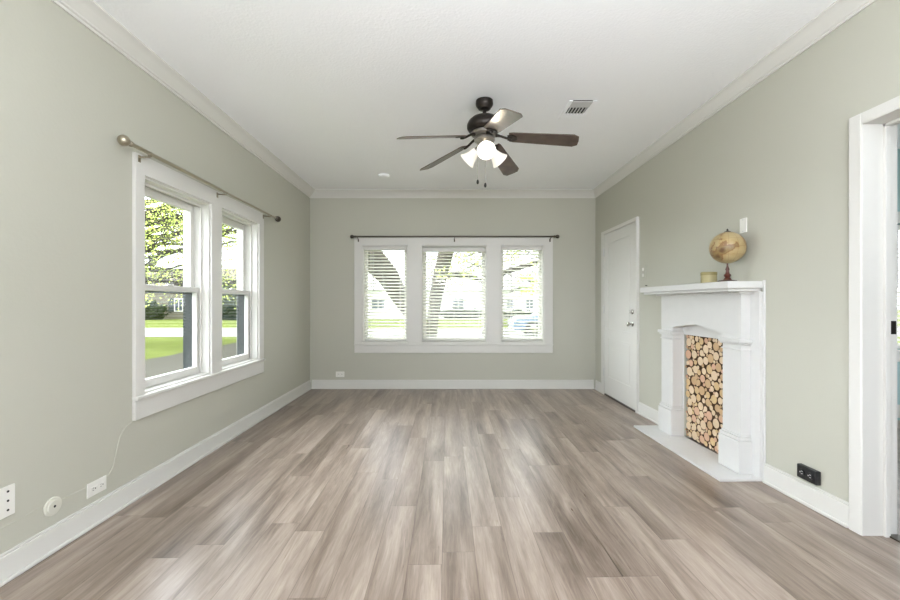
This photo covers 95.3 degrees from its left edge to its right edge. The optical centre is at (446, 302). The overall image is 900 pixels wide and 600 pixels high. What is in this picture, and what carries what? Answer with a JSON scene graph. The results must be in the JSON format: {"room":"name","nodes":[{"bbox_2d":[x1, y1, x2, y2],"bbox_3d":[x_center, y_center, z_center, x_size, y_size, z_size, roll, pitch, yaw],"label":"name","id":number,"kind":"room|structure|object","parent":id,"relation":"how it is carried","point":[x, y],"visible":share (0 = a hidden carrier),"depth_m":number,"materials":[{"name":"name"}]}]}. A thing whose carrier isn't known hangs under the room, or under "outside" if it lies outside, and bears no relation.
{"room":"living room","nodes":[
{"label":"living room","id":0,"kind":"room"},
{"bbox_2d":[0,0,309,553],"bbox_3d":[-1.991,-0.158,1.830,0.200,2.755,8.060,0,0,0],"label":"wall","id":1,"kind":"structure","parent":0,"point":[67,96],"depth_m":2.14,"materials":[{"name":"paint"}]},
{"bbox_2d":[0,483,14,519],"bbox_3d":[-1.886,0.853,1.747,0.010,0.131,0.084,0,0,0],"label":"jack plate","id":2,"kind":"object","parent":1,"relation":"attached to","point":[7,494],"visible":1,"depth_m":1.76,"materials":[{"name":"white plastic"}]},
{"bbox_2d":[43,496,61,516],"bbox_3d":[-1.883,0.975,1.962,0.016,0.088,0.088,0,0,0],"label":"cable plate","id":3,"kind":"object","parent":1,"relation":"attached to","point":[52,506],"visible":1,"depth_m":1.95,"materials":[{"name":"beige paint"}]},
{"bbox_2d":[0,422,131,529],"bbox_3d":[-1.891,0.845,2.071,0.004,0.258,0.786,0,0,0],"label":"cable","id":4,"kind":"object","parent":1,"relation":"attached to","point":[131,422],"visible":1,"depth_m":2.09,"materials":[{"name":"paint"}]},
{"bbox_2d":[87,475,105,498],"bbox_3d":[-1.886,0.993,2.210,0.011,0.076,0.120,0,0,0],"label":"outlet","id":5,"kind":"object","parent":1,"relation":"attached to","point":[93,488],"visible":1,"depth_m":2.20,"materials":[{"name":"white plastic"}]},
{"bbox_2d":[91,485,96,492],"bbox_3d":[-1.883,0.993,2.186,0.003,0.028,0.033,0,0,0],"label":"receptacle","id":6,"kind":"object","parent":5,"relation":"attached to","point":[93,487],"depth_m":2.19,"materials":[{"name":"white plastic"}]},
{"bbox_2d":[0,380,311,586],"bbox_3d":[-1.876,1.127,1.830,0.030,0.125,7.660,0,0,0],"label":"baseboard","id":7,"kind":"structure","parent":1,"relation":"attached to","point":[15,561],"depth_m":2.33,"materials":[{"name":"white paint"}]},
{"bbox_2d":[51,0,314,197],"bbox_3d":[-1.843,-1.488,1.830,0.096,0.094,7.660,0,0,0],"label":"crown molding","id":8,"kind":"structure","parent":1,"relation":"attached to","point":[90,14],"depth_m":2.68,"materials":[{"name":"white paint"}]},
{"bbox_2d":[132,152,264,420],"bbox_3d":[-1.973,-0.098,3.325,0.236,1.617,1.737,0,0,0],"label":"window","id":9,"kind":"structure","parent":1,"relation":"in","point":[204,371],"depth_m":3.23,"materials":[{"name":"white paint"}]},
{"bbox_2d":[117,134,280,221],"bbox_3d":[-1.819,-0.893,3.326,0.101,0.082,2.144,0,0,0],"label":"curtain rod","id":10,"kind":"object","parent":1,"relation":"attached to","point":[123,140],"visible":1,"depth_m":2.69,"materials":[{"name":"silver metal"}]},
{"bbox_2d":[0,389,899,599],"bbox_3d":[2.054,1.336,1.830,8.291,0.408,8.060,0,0,0],"label":"floor","id":11,"kind":"structure","parent":0,"point":[335,494],"depth_m":2.16,"materials":[{"name":"wood"}]},
{"bbox_2d":[692,431,696,439],"bbox_3d":[2.206,1.108,3.419,0.286,0.076,0.077,0,0,0],"label":"log","id":12,"kind":"object","parent":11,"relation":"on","point":[694,435],"visible":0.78,"depth_m":3.42,"materials":[{"name":"beige wood"}]},
{"bbox_2d":[634,280,765,481],"bbox_3d":[1.911,0.515,3.253,0.298,1.321,1.238,0,0,0],"label":"fireplace","id":13,"kind":"object","parent":11,"relation":"on","point":[733,313],"visible":0.98,"depth_m":2.86,"materials":[{"name":"white paint"}]},
{"bbox_2d":[640,281,762,294],"bbox_3d":[1.931,-0.105,3.250,0.236,0.067,1.200,0,0,0],"label":"mantel shelf","id":14,"kind":"object","parent":13,"relation":"attached to","point":[723,287],"depth_m":2.86,"materials":[{"name":"white paint"}]},
{"bbox_2d":[700,272,716,282],"bbox_3d":[1.925,-0.181,3.015,0.107,0.083,0.107,0,0,0],"label":"round box","id":15,"kind":"object","parent":13,"relation":"on","point":[705,277],"visible":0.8,"depth_m":2.97,"materials":[{"name":"beige"}]},
{"bbox_2d":[709,229,746,281],"bbox_3d":[1.925,-0.323,2.815,0.216,0.366,0.216,0,0,0],"label":"globe","id":16,"kind":"object","parent":13,"relation":"on","point":[727,247],"visible":0.95,"depth_m":2.75,"materials":[{"name":"brown wood"}]},
{"bbox_2d":[700,435,705,443],"bbox_3d":[2.205,1.107,3.316,0.287,0.066,0.068,0,0,0],"label":"log","id":17,"kind":"object","parent":11,"relation":"on","point":[702,439],"visible":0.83,"depth_m":3.31,"materials":[{"name":"beige wood"}]},
{"bbox_2d":[310,198,594,387],"bbox_3d":[0.080,-0.158,5.760,3.941,2.755,0.200,0,0,0],"label":"wall","id":18,"kind":"structure","parent":0,"point":[333,221],"depth_m":5.66,"materials":[{"name":"paint"}]},
{"bbox_2d":[336,371,343,376],"bbox_3d":[-1.474,0.990,5.655,0.120,0.076,0.011,0,0,0],"label":"outlet","id":19,"kind":"object","parent":18,"relation":"attached to","point":[338,373],"visible":1,"depth_m":5.65,"materials":[{"name":"white plastic"}]},
{"bbox_2d":[312,380,593,388],"bbox_3d":[0.081,1.127,5.645,3.883,0.125,0.030,0,0,0],"label":"baseboard","id":20,"kind":"structure","parent":18,"relation":"attached to","point":[316,384],"depth_m":5.64,"materials":[{"name":"white paint"}]},
{"bbox_2d":[311,189,594,197],"bbox_3d":[0.080,-1.488,5.612,3.941,0.094,0.096,0,0,0],"label":"crown molding","id":21,"kind":"structure","parent":18,"relation":"attached to","point":[318,193],"depth_m":5.61,"materials":[{"name":"white paint"}]},
{"bbox_2d":[354,237,552,352],"bbox_3d":[0.091,-0.105,5.743,2.740,1.598,0.234,0,0,0],"label":"window","id":22,"kind":"structure","parent":18,"relation":"in","point":[493,343],"depth_m":5.64,"materials":[{"name":"white paint"}]},
{"bbox_2d":[364,247,406,340],"bbox_3d":[-0.854,-0.122,5.690,0.588,1.300,0.073,0,0,0],"label":"window blind","id":23,"kind":"object","parent":22,"relation":"attached to","point":[370,338],"visible":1,"depth_m":5.68,"materials":[{"name":"white paint"}]},
{"bbox_2d":[423,248,485,340],"bbox_3d":[0.099,-0.110,5.690,0.871,1.276,0.073,0,0,0],"label":"window blind","id":24,"kind":"object","parent":22,"relation":"attached to","point":[424,249],"visible":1,"depth_m":5.68,"materials":[{"name":"white paint"}]},
{"bbox_2d":[502,247,541,339],"bbox_3d":[1.037,-0.124,5.690,0.560,1.296,0.073,0,0,0],"label":"window blind","id":25,"kind":"object","parent":22,"relation":"attached to","point":[503,248],"visible":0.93,"depth_m":5.68,"materials":[{"name":"white paint"}]},
{"bbox_2d":[350,235,558,241],"bbox_3d":[0.105,-0.879,5.597,2.849,0.091,0.085,0,0,0],"label":"curtain rod","id":26,"kind":"object","parent":18,"relation":"attached to","point":[351,236],"visible":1,"depth_m":5.57,"materials":[{"name":"grey metal"}]},
{"bbox_2d":[94,0,899,188],"bbox_3d":[2.079,-1.595,1.830,8.441,0.120,8.160,0,0,0],"label":"ceiling","id":27,"kind":"structure","parent":0,"point":[330,88],"depth_m":2.71,"materials":[{"name":"paint"}]},
{"bbox_2d":[378,173,388,177],"bbox_3d":[-0.760,-1.521,4.940,0.132,0.028,0.132,0,0,0],"label":"smoke detector","id":28,"kind":"object","parent":27,"relation":"attached to","point":[382,175],"visible":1,"depth_m":4.90,"materials":[{"name":"paint"}]},
{"bbox_2d":[397,97,578,187],"bbox_3d":[0.310,-1.198,3.090,1.318,0.675,1.319,0,0,0],"label":"ceiling fan","id":29,"kind":"object","parent":27,"relation":"hanging from","point":[483,127],"visible":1,"depth_m":3.05,"materials":[{"name":"brown wood"}]},
{"bbox_2d":[558,98,597,119],"bbox_3d":[1.034,-1.530,3.253,0.209,0.010,0.343,0,0,0],"label":"ceiling vent","id":30,"kind":"object","parent":27,"relation":"in","point":[575,109],"visible":1,"depth_m":3.24,"materials":[{"name":"metal"}]},
{"bbox_2d":[595,0,899,501],"bbox_3d":[2.120,-0.158,1.830,0.140,2.755,8.060,0,0,0],"label":"wall","id":31,"kind":"structure","parent":0,"point":[776,157],"depth_m":2.48,"materials":[{"name":"paint"}]},
{"bbox_2d":[601,217,638,412],"bbox_3d":[2.018,0.137,4.874,0.124,2.107,1.008,0,0,0],"label":"door","id":32,"kind":"structure","parent":31,"relation":"in","point":[619,243],"depth_m":4.76,"materials":[{"name":"white paint"}]},
{"bbox_2d":[642,265,645,279],"bbox_3d":[2.041,-0.310,4.262,0.018,0.144,0.080,0,0,0],"label":"switch plate","id":33,"kind":"object","parent":31,"relation":"attached to","point":[643,267],"visible":1,"depth_m":4.25,"materials":[{"name":"paint"}]},
{"bbox_2d":[594,380,848,527],"bbox_3d":[2.036,1.104,3.853,0.028,0.171,3.555,0,0,0],"label":"baseboard","id":34,"kind":"structure","parent":31,"relation":"attached to","point":[830,506],"depth_m":2.35,"materials":[{"name":"white paint"}]},
{"bbox_2d":[593,0,876,197],"bbox_3d":[2.015,-1.488,1.830,0.069,0.094,7.660,0,0,0],"label":"crown molding","id":35,"kind":"structure","parent":31,"relation":"attached to","point":[839,12],"depth_m":2.68,"materials":[{"name":"white paint"}]},
{"bbox_2d":[740,217,746,232],"bbox_3d":[2.045,-0.531,2.831,0.010,0.099,0.066,0,0,0],"label":"blank plate","id":36,"kind":"object","parent":31,"relation":"attached to","point":[743,222],"visible":1,"depth_m":2.83,"materials":[{"name":"white plastic"}]},
{"bbox_2d":[797,463,820,484],"bbox_3d":[2.033,0.966,2.308,0.034,0.076,0.125,0,0,0],"label":"outlet box","id":37,"kind":"object","parent":31,"relation":"attached to","point":[809,474],"visible":1,"depth_m":2.29,"materials":[{"name":"black plastic"}]},
{"bbox_2d":[798,469,804,475],"bbox_3d":[2.018,0.966,2.334,0.003,0.037,0.037,0,0,0],"label":"receptacle","id":38,"kind":"object","parent":37,"relation":"attached to","point":[801,472],"depth_m":2.33,"materials":[{"name":"black plastic"}]},
{"bbox_2d":[807,472,812,479],"bbox_3d":[2.018,0.966,2.281,0.003,0.037,0.037,0,0,0],"label":"receptacle","id":39,"kind":"object","parent":37,"relation":"attached to","point":[809,474],"depth_m":2.28,"materials":[{"name":"black plastic"}]},
{"bbox_2d":[849,96,899,542],"bbox_3d":[2.120,0.102,1.528,0.180,2.116,1.135,0,0,0],"label":"door frame","id":40,"kind":"structure","parent":31,"relation":"attached to","point":[872,132],"depth_m":2.01,"materials":[{"name":"white paint"}]},
{"bbox_2d":[897,149,899,419],"bbox_3d":[4.095,-0.158,4.170,3.810,2.755,0.140,0,0,0],"label":"wall","id":41,"kind":"structure","parent":0,"point":[898,150],"depth_m":4.10,"materials":[{"name":"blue paint"}]},
{"bbox_2d":[897,212,899,361],"bbox_3d":[4.850,-0.158,4.130,1.260,1.495,0.140,0,0,0],"label":"window","id":42,"kind":"structure","parent":41,"relation":"in","point":[898,213],"depth_m":4.08,"materials":[{"name":"white paint"}]},
{"bbox_2d":[897,225,899,347],"bbox_3d":[4.850,-0.160,4.122,0.970,1.230,0.073,0,0,0],"label":"window blind","id":43,"kind":"object","parent":42,"relation":"attached to","point":[898,226],"visible":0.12,"depth_m":4.11,"materials":[{"name":"white paint"}]},
{"bbox_2d":[897,405,899,417],"bbox_3d":[4.095,1.085,4.092,3.810,0.130,0.016,0,0,0],"label":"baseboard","id":44,"kind":"structure","parent":41,"relation":"attached to","point":[898,406],"depth_m":4.08,"materials":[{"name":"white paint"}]},
{"label":"outside","id":45,"kind":"structure","parent":0,"visible":0},
{"bbox_2d":[145,342,236,378],"bbox_3d":[-6.490,1.608,5.500,3.954,0.060,27.000,0,0,0],"label":"driveway","id":46,"kind":"structure","parent":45,"point":[166,364],"depth_m":10.78,"materials":[{"name":"concrete"}]},
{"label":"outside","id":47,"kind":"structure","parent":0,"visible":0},
{"bbox_2d":[145,311,899,359],"bbox_3d":[0.000,1.740,64.000,180.000,0.300,152.000,0,0,0],"label":"lawn","id":48,"kind":"structure","parent":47,"point":[155,347],"depth_m":18.62,"materials":[{"name":"green plant"}]},
{"bbox_2d":[145,299,170,319],"bbox_3d":[-28.052,0.785,38.094,4.194,2.443,2.752,0,0,0],"label":"bush","id":49,"kind":"object","parent":48,"relation":"on","point":[153,311],"visible":0.41,"depth_m":37.78,"materials":[{"name":"green plant"}]},
{"bbox_2d":[145,198,236,310],"bbox_3d":[-11.440,-2.966,15.600,15.656,9.361,12.026,0,0,-34],"label":"tree","id":50,"kind":"object","parent":48,"relation":"on","point":[156,215],"visible":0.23,"depth_m":15.20,"materials":[{"name":"green plant"}]},
{"bbox_2d":[145,269,236,318],"bbox_3d":[-34.500,-1.060,45.000,26.000,5.300,11.000,0,0,0],"label":"house","id":51,"kind":"structure","parent":48,"relation":"on","point":[174,314],"depth_m":40.00,"materials":[{"name":"beige"}]},
{"bbox_2d":[168,298,173,311],"bbox_3d":[-26.900,0.240,39.975,0.500,1.300,0.050,0,0,0],"label":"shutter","id":52,"kind":"object","parent":51,"relation":"hanging from","point":[171,306],"depth_m":39.95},
{"bbox_2d":[222,276,236,319],"bbox_3d":[-19.948,-0.077,37.915,5.176,4.869,3.321,0,0,0],"label":"bush","id":53,"kind":"object","parent":48,"relation":"on","point":[228,311],"visible":0.2,"depth_m":36.92,"materials":[{"name":"green plant"}]},
{"bbox_2d":[368,250,537,336],"bbox_3d":[0.895,-1.094,13.420,9.022,5.569,4.762,0,0,0],"label":"tree","id":54,"kind":"object","parent":48,"relation":"on","point":[368,250],"visible":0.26,"depth_m":12.60,"materials":[{"name":"green plant"}]},
{"bbox_2d":[368,272,537,317],"bbox_3d":[1.000,-0.960,47.000,22.000,5.100,11.000,0,0,0],"label":"house","id":55,"kind":"structure","parent":48,"relation":"on","point":[368,272],"depth_m":42.00,"materials":[{"name":"white"}]},
{"bbox_2d":[439,307,481,317],"bbox_3d":[1.258,1.138,40.500,5.371,1.577,1.719,0,0,0],"label":"bush","id":56,"kind":"object","parent":48,"relation":"on","point":[452,307],"visible":0.35,"depth_m":40.15,"materials":[{"name":"green plant"}]},
{"bbox_2d":[503,310,534,317],"bbox_3d":[7.675,1.207,40.482,5.699,1.419,1.660,0,0,0],"label":"bush","id":57,"kind":"object","parent":48,"relation":"on","point":[509,310],"visible":0.29,"depth_m":40.01,"materials":[{"name":"green plant"}]},
{"bbox_3d":[2.207,0.689,3.220,0.285,0.025,0.025,0,0,0],"label":"log","id":58,"kind":"object","parent":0,"visible":0},
{"bbox_2d":[705,379,712,387],"bbox_3d":[2.204,0.642,3.240,0.289,0.072,0.073,0,0,0],"label":"log","id":59,"kind":"object","parent":58,"relation":"on","point":[708,384],"visible":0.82,"depth_m":3.23,"materials":[{"name":"beige wood"}]},
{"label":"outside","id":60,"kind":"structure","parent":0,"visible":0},
{"bbox_2d":[145,328,899,336],"bbox_3d":[0.000,1.580,22.150,180.000,0.020,6.300,0,0,0],"label":"street","id":61,"kind":"structure","parent":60,"point":[149,332],"depth_m":21.46,"materials":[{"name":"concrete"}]},
{"bbox_2d":[508,313,537,335],"bbox_3d":[5.286,0.840,20.025,4.395,1.460,1.750,0,0,0],"label":"car","id":62,"kind":"object","parent":61,"relation":"on","point":[532,313],"visible":0.2,"depth_m":19.17,"materials":[{"name":"blue paint"}]},
{"bbox_3d":[2.205,0.497,3.403,0.288,0.043,0.044,0,0,0],"label":"log","id":63,"kind":"object","parent":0,"visible":0},
{"bbox_2d":[692,350,701,358],"bbox_3d":[2.204,0.433,3.415,0.291,0.069,0.073,0,0,0],"label":"log","id":64,"kind":"object","parent":63,"relation":"on","point":[694,352],"visible":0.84,"depth_m":3.41,"materials":[{"name":"brown wood"}]},
{"bbox_3d":[2.202,0.612,3.382,0.294,0.043,0.044,0,0,0],"label":"log","id":65,"kind":"object","parent":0,"visible":0},
{"bbox_2d":[693,365,701,373],"bbox_3d":[2.205,0.556,3.402,0.288,0.067,0.070,0,0,0],"label":"log","id":66,"kind":"object","parent":65,"relation":"on","point":[695,369],"visible":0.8,"depth_m":3.40,"materials":[{"name":"brown wood"}]},
{"bbox_3d":[2.203,1.044,3.303,0.292,0.038,0.038,0,0,0],"label":"log","id":67,"kind":"object","parent":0,"visible":0},
{"bbox_2d":[700,420,707,429],"bbox_3d":[2.204,0.984,3.297,0.291,0.074,0.074,0,0,0],"label":"log","id":68,"kind":"object","parent":67,"relation":"on","point":[703,424],"visible":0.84,"depth_m":3.29,"materials":[{"name":"beige wood"}]},
{"bbox_3d":[2.203,1.124,3.261,0.292,0.045,0.045,0,0,0],"label":"log","id":69,"kind":"object","parent":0,"visible":0},
{"bbox_2d":[704,432,716,440],"bbox_3d":[2.203,1.065,3.251,0.291,0.069,0.069,0,0,0],"label":"log","id":70,"kind":"object","parent":69,"relation":"on","point":[707,437],"visible":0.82,"depth_m":3.24,"materials":[{"name":"beige wood"}]},
{"bbox_3d":[2.205,0.499,3.169,0.289,0.050,0.051,0,0,0],"label":"log","id":71,"kind":"object","parent":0,"visible":0},
{"bbox_2d":[708,354,713,362],"bbox_3d":[2.204,0.438,3.204,0.291,0.074,0.075,0,0,0],"label":"log","id":72,"kind":"object","parent":71,"relation":"on","point":[710,356],"visible":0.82,"depth_m":3.20,"materials":[{"name":"brown wood"}]},
{"bbox_3d":[2.202,0.544,3.108,0.294,0.027,0.027,0,0,0],"label":"log","id":73,"kind":"object","parent":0,"visible":0},
{"bbox_2d":[716,363,722,371],"bbox_3d":[2.203,0.493,3.107,0.293,0.070,0.068,0,0,0],"label":"log","id":74,"kind":"object","parent":73,"relation":"on","point":[719,367],"visible":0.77,"depth_m":3.10,"materials":[{"name":"brown wood"}]},
{"bbox_3d":[2.207,0.791,3.299,0.285,0.040,0.040,0,0,0],"label":"log","id":75,"kind":"object","parent":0,"visible":0},
{"bbox_2d":[699,386,706,394],"bbox_3d":[2.202,0.712,3.311,0.293,0.075,0.078,0,0,0],"label":"log","id":76,"kind":"object","parent":75,"relation":"on","point":[702,391],"visible":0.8,"depth_m":3.30,"materials":[{"name":"beige wood"}]},
{"bbox_3d":[2.206,0.493,3.498,0.286,0.016,0.017,0,0,0],"label":"log","id":77,"kind":"object","parent":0,"visible":0},
{"bbox_2d":[686,350,692,358],"bbox_3d":[2.203,0.442,3.497,0.293,0.078,0.081,0,0,0],"label":"log","id":78,"kind":"object","parent":77,"relation":"on","point":[688,352],"visible":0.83,"depth_m":3.48,"materials":[{"name":"brown wood"}]},
{"bbox_3d":[2.202,0.982,3.125,0.294,0.029,0.030,0,0,0],"label":"log","id":79,"kind":"object","parent":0,"visible":0},
{"bbox_2d":[713,418,722,428],"bbox_3d":[2.203,0.927,3.138,0.292,0.075,0.077,0,0,0],"label":"log","id":80,"kind":"object","parent":79,"relation":"on","point":[716,423],"visible":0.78,"depth_m":3.13,"materials":[{"name":"beige wood"}]},
{"bbox_2d":[712,410,719,415],"bbox_3d":[2.202,0.852,3.164,0.294,0.042,0.043,0,0,0],"label":"log","id":81,"kind":"object","parent":80,"relation":"on","point":[714,412],"visible":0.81,"depth_m":3.15,"materials":[{"name":"beige wood"}]},
{"bbox_2d":[715,404,720,411],"bbox_3d":[2.207,0.809,3.132,0.285,0.060,0.062,0,0,0],"label":"log","id":82,"kind":"object","parent":81,"relation":"on","point":[717,408],"visible":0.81,"depth_m":3.13,"materials":[{"name":"beige wood"}]},
{"bbox_2d":[711,395,718,403],"bbox_3d":[2.205,0.749,3.168,0.288,0.072,0.073,0,0,0],"label":"log","id":83,"kind":"object","parent":82,"relation":"on","point":[714,399],"visible":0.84,"depth_m":3.16,"materials":[{"name":"beige wood"}]},
{"bbox_3d":[2.207,0.857,3.434,0.285,0.036,0.036,0,0,0],"label":"log","id":84,"kind":"object","parent":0,"visible":0},
{"bbox_2d":[691,394,696,402],"bbox_3d":[2.203,0.802,3.420,0.293,0.072,0.073,0,0,0],"label":"log","id":85,"kind":"object","parent":84,"relation":"on","point":[693,397],"visible":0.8,"depth_m":3.41,"materials":[{"name":"beige wood"}]},
{"bbox_2d":[689,385,695,393],"bbox_3d":[2.204,0.736,3.455,0.290,0.070,0.073,0,0,0],"label":"log","id":86,"kind":"object","parent":85,"relation":"on","point":[691,388],"visible":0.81,"depth_m":3.45,"materials":[{"name":"beige wood"}]},
{"bbox_3d":[2.204,0.944,3.379,0.289,0.020,0.020,0,0,0],"label":"log","id":87,"kind":"object","parent":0,"visible":0},
{"bbox_2d":[694,406,702,414],"bbox_3d":[2.205,0.895,3.384,0.289,0.072,0.075,0,0,0],"label":"log","id":88,"kind":"object","parent":87,"relation":"on","point":[697,410],"visible":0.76,"depth_m":3.37,"materials":[{"name":"beige wood"}]},
{"bbox_3d":[2.206,0.406,3.372,0.285,0.022,0.023,0,0,0],"label":"log","id":89,"kind":"object","parent":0,"visible":0},
{"bbox_2d":[695,342,702,350],"bbox_3d":[2.204,0.359,3.364,0.291,0.069,0.070,0,0,0],"label":"log","id":90,"kind":"object","parent":89,"relation":"on","point":[698,344],"visible":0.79,"depth_m":3.35,"materials":[{"name":"brown wood"}]},
{"bbox_3d":[2.201,0.637,3.477,0.295,0.021,0.021,0,0,0],"label":"log","id":91,"kind":"object","parent":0,"visible":0},
{"bbox_2d":[687,367,693,375],"bbox_3d":[2.207,0.587,3.489,0.285,0.078,0.079,0,0,0],"label":"log","id":92,"kind":"object","parent":91,"relation":"on","point":[689,369],"visible":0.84,"depth_m":3.48,"materials":[{"name":"beige wood"}]},
{"bbox_3d":[2.202,0.577,3.224,0.294,0.021,0.022,0,0,0],"label":"log","id":93,"kind":"object","parent":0,"visible":0},
{"bbox_2d":[706,365,716,373],"bbox_3d":[2.206,0.528,3.227,0.286,0.074,0.073,0,0,0],"label":"log","id":94,"kind":"object","parent":93,"relation":"on","point":[709,368],"visible":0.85,"depth_m":3.22,"materials":[{"name":"brown wood"}]},
{"bbox_2d":[703,357,713,364],"bbox_3d":[2.206,0.466,3.271,0.286,0.065,0.066,0,0,0],"label":"log","id":95,"kind":"object","parent":94,"relation":"on","point":[705,359],"visible":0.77,"depth_m":3.26,"materials":[{"name":"brown wood"}]},
{"bbox_3d":[2.207,0.421,3.258,0.284,0.022,0.022,0,0,0],"label":"log","id":96,"kind":"object","parent":95,"relation":"on","visible":0},
{"bbox_2d":[703,345,709,353],"bbox_3d":[2.205,0.373,3.268,0.288,0.072,0.073,0,0,0],"label":"log","id":97,"kind":"object","parent":96,"relation":"on","point":[706,349],"visible":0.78,"depth_m":3.26,"materials":[{"name":"brown wood"}]},
{"bbox_3d":[2.201,0.532,3.355,0.295,0.031,0.031,0,0,0],"label":"log","id":98,"kind":"object","parent":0,"visible":0},
{"bbox_2d":[698,357,703,365],"bbox_3d":[2.207,0.478,3.344,0.284,0.071,0.076,0,0,0],"label":"log","id":99,"kind":"object","parent":98,"relation":"on","point":[700,359],"visible":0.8,"depth_m":3.34,"materials":[{"name":"brown wood"}]},
{"bbox_3d":[2.207,0.702,3.420,0.285,0.019,0.018,0,0,0],"label":"log","id":100,"kind":"object","parent":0,"visible":0},
{"bbox_2d":[691,376,696,384],"bbox_3d":[2.207,0.654,3.428,0.285,0.073,0.077,0,0,0],"label":"log","id":101,"kind":"object","parent":100,"relation":"on","point":[693,379],"visible":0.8,"depth_m":3.43,"materials":[{"name":"beige wood"}]},
{"bbox_3d":[2.203,0.904,3.314,0.293,0.055,0.056,0,0,0],"label":"log","id":102,"kind":"object","parent":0,"visible":0},
{"bbox_2d":[698,402,706,409],"bbox_3d":[2.202,0.841,3.326,0.293,0.067,0.068,0,0,0],"label":"log","id":103,"kind":"object","parent":102,"relation":"on","point":[701,405],"visible":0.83,"depth_m":3.31,"materials":[{"name":"beige wood"}]},
{"bbox_2d":[696,394,703,400],"bbox_3d":[2.201,0.777,3.350,0.296,0.060,0.060,0,0,0],"label":"log","id":104,"kind":"object","parent":103,"relation":"on","point":[699,397],"visible":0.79,"depth_m":3.33,"materials":[{"name":"beige wood"}]},
{"bbox_3d":[2.203,1.129,3.204,0.293,0.034,0.034,0,0,0],"label":"log","id":105,"kind":"object","parent":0,"visible":0},
{"bbox_2d":[710,437,716,445],"bbox_3d":[2.205,1.082,3.184,0.287,0.064,0.064,0,0,0],"label":"log","id":106,"kind":"object","parent":105,"relation":"on","point":[713,443],"visible":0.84,"depth_m":3.18,"materials":[{"name":"beige wood"}]},
{"bbox_3d":[2.207,0.381,3.214,0.285,0.032,0.032,0,0,0],"label":"log","id":107,"kind":"object","parent":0,"visible":0},
{"bbox_2d":[707,341,714,348],"bbox_3d":[2.203,0.333,3.214,0.292,0.056,0.057,0,0,0],"label":"log","id":108,"kind":"object","parent":107,"relation":"on","point":[710,343],"visible":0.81,"depth_m":3.20,"materials":[{"name":"brown wood"}]},
{"bbox_3d":[2.202,0.704,3.128,0.294,0.041,0.043,0,0,0],"label":"log","id":109,"kind":"object","parent":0,"visible":0},
{"bbox_2d":[714,382,720,390],"bbox_3d":[2.202,0.640,3.128,0.293,0.065,0.065,0,0,0],"label":"log","id":110,"kind":"object","parent":109,"relation":"on","point":[716,384],"visible":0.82,"depth_m":3.12,"materials":[{"name":"beige wood"}]},
{"bbox_2d":[711,371,720,380],"bbox_3d":[2.203,0.565,3.158,0.292,0.076,0.078,0,0,0],"label":"log","id":111,"kind":"object","parent":110,"relation":"on","point":[714,376],"visible":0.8,"depth_m":3.14,"materials":[{"name":"beige wood"}]},
{"bbox_3d":[2.205,0.660,3.290,0.288,0.029,0.030,0,0,0],"label":"log","id":112,"kind":"object","parent":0,"visible":0},
{"bbox_2d":[700,375,707,382],"bbox_3d":[2.204,0.614,3.305,0.290,0.063,0.065,0,0,0],"label":"log","id":113,"kind":"object","parent":112,"relation":"on","point":[703,378],"visible":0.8,"depth_m":3.29,"materials":[{"name":"beige wood"}]},
{"bbox_3d":[2.206,0.456,3.133,0.287,0.017,0.018,0,0,0],"label":"log","id":114,"kind":"object","parent":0,"visible":0},
{"bbox_2d":[713,352,720,360],"bbox_3d":[2.202,0.411,3.134,0.294,0.066,0.068,0,0,0],"label":"log","id":115,"kind":"object","parent":114,"relation":"on","point":[716,356],"visible":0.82,"depth_m":3.13,"materials":[{"name":"brown wood"}]},
{"bbox_2d":[713,342,720,350],"bbox_3d":[2.206,0.339,3.146,0.286,0.069,0.071,0,0,0],"label":"log","id":116,"kind":"object","parent":115,"relation":"on","point":[716,346],"visible":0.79,"depth_m":3.14,"materials":[{"name":"brown wood"}]},
{"bbox_3d":[2.202,1.019,3.213,0.293,0.044,0.045,0,0,0],"label":"log","id":117,"kind":"object","parent":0,"visible":0},
{"bbox_2d":[707,421,715,429],"bbox_3d":[2.203,0.961,3.209,0.293,0.066,0.067,0,0,0],"label":"log","id":118,"kind":"object","parent":117,"relation":"on","point":[709,423],"visible":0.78,"depth_m":3.20,"materials":[{"name":"beige wood"}]},
{"bbox_2d":[706,411,714,420],"bbox_3d":[2.201,0.888,3.213,0.296,0.073,0.076,0,0,0],"label":"log","id":119,"kind":"object","parent":118,"relation":"on","point":[710,417],"visible":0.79,"depth_m":3.21,"materials":[{"name":"beige wood"}]},
{"bbox_2d":[704,406,710,411],"bbox_3d":[2.201,0.847,3.259,0.296,0.044,0.045,0,0,0],"label":"log","id":120,"kind":"object","parent":119,"relation":"on","point":[706,408],"visible":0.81,"depth_m":3.25,"materials":[{"name":"beige wood"}]},
{"bbox_2d":[705,398,711,406],"bbox_3d":[2.207,0.792,3.245,0.285,0.063,0.066,0,0,0],"label":"log","id":121,"kind":"object","parent":120,"relation":"on","point":[707,401],"visible":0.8,"depth_m":3.24,"materials":[{"name":"beige wood"}]},
{"bbox_2d":[706,392,713,398],"bbox_3d":[2.202,0.730,3.232,0.295,0.054,0.055,0,0,0],"label":"log","id":122,"kind":"object","parent":121,"relation":"on","point":[708,394],"visible":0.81,"depth_m":3.22,"materials":[{"name":"beige wood"}]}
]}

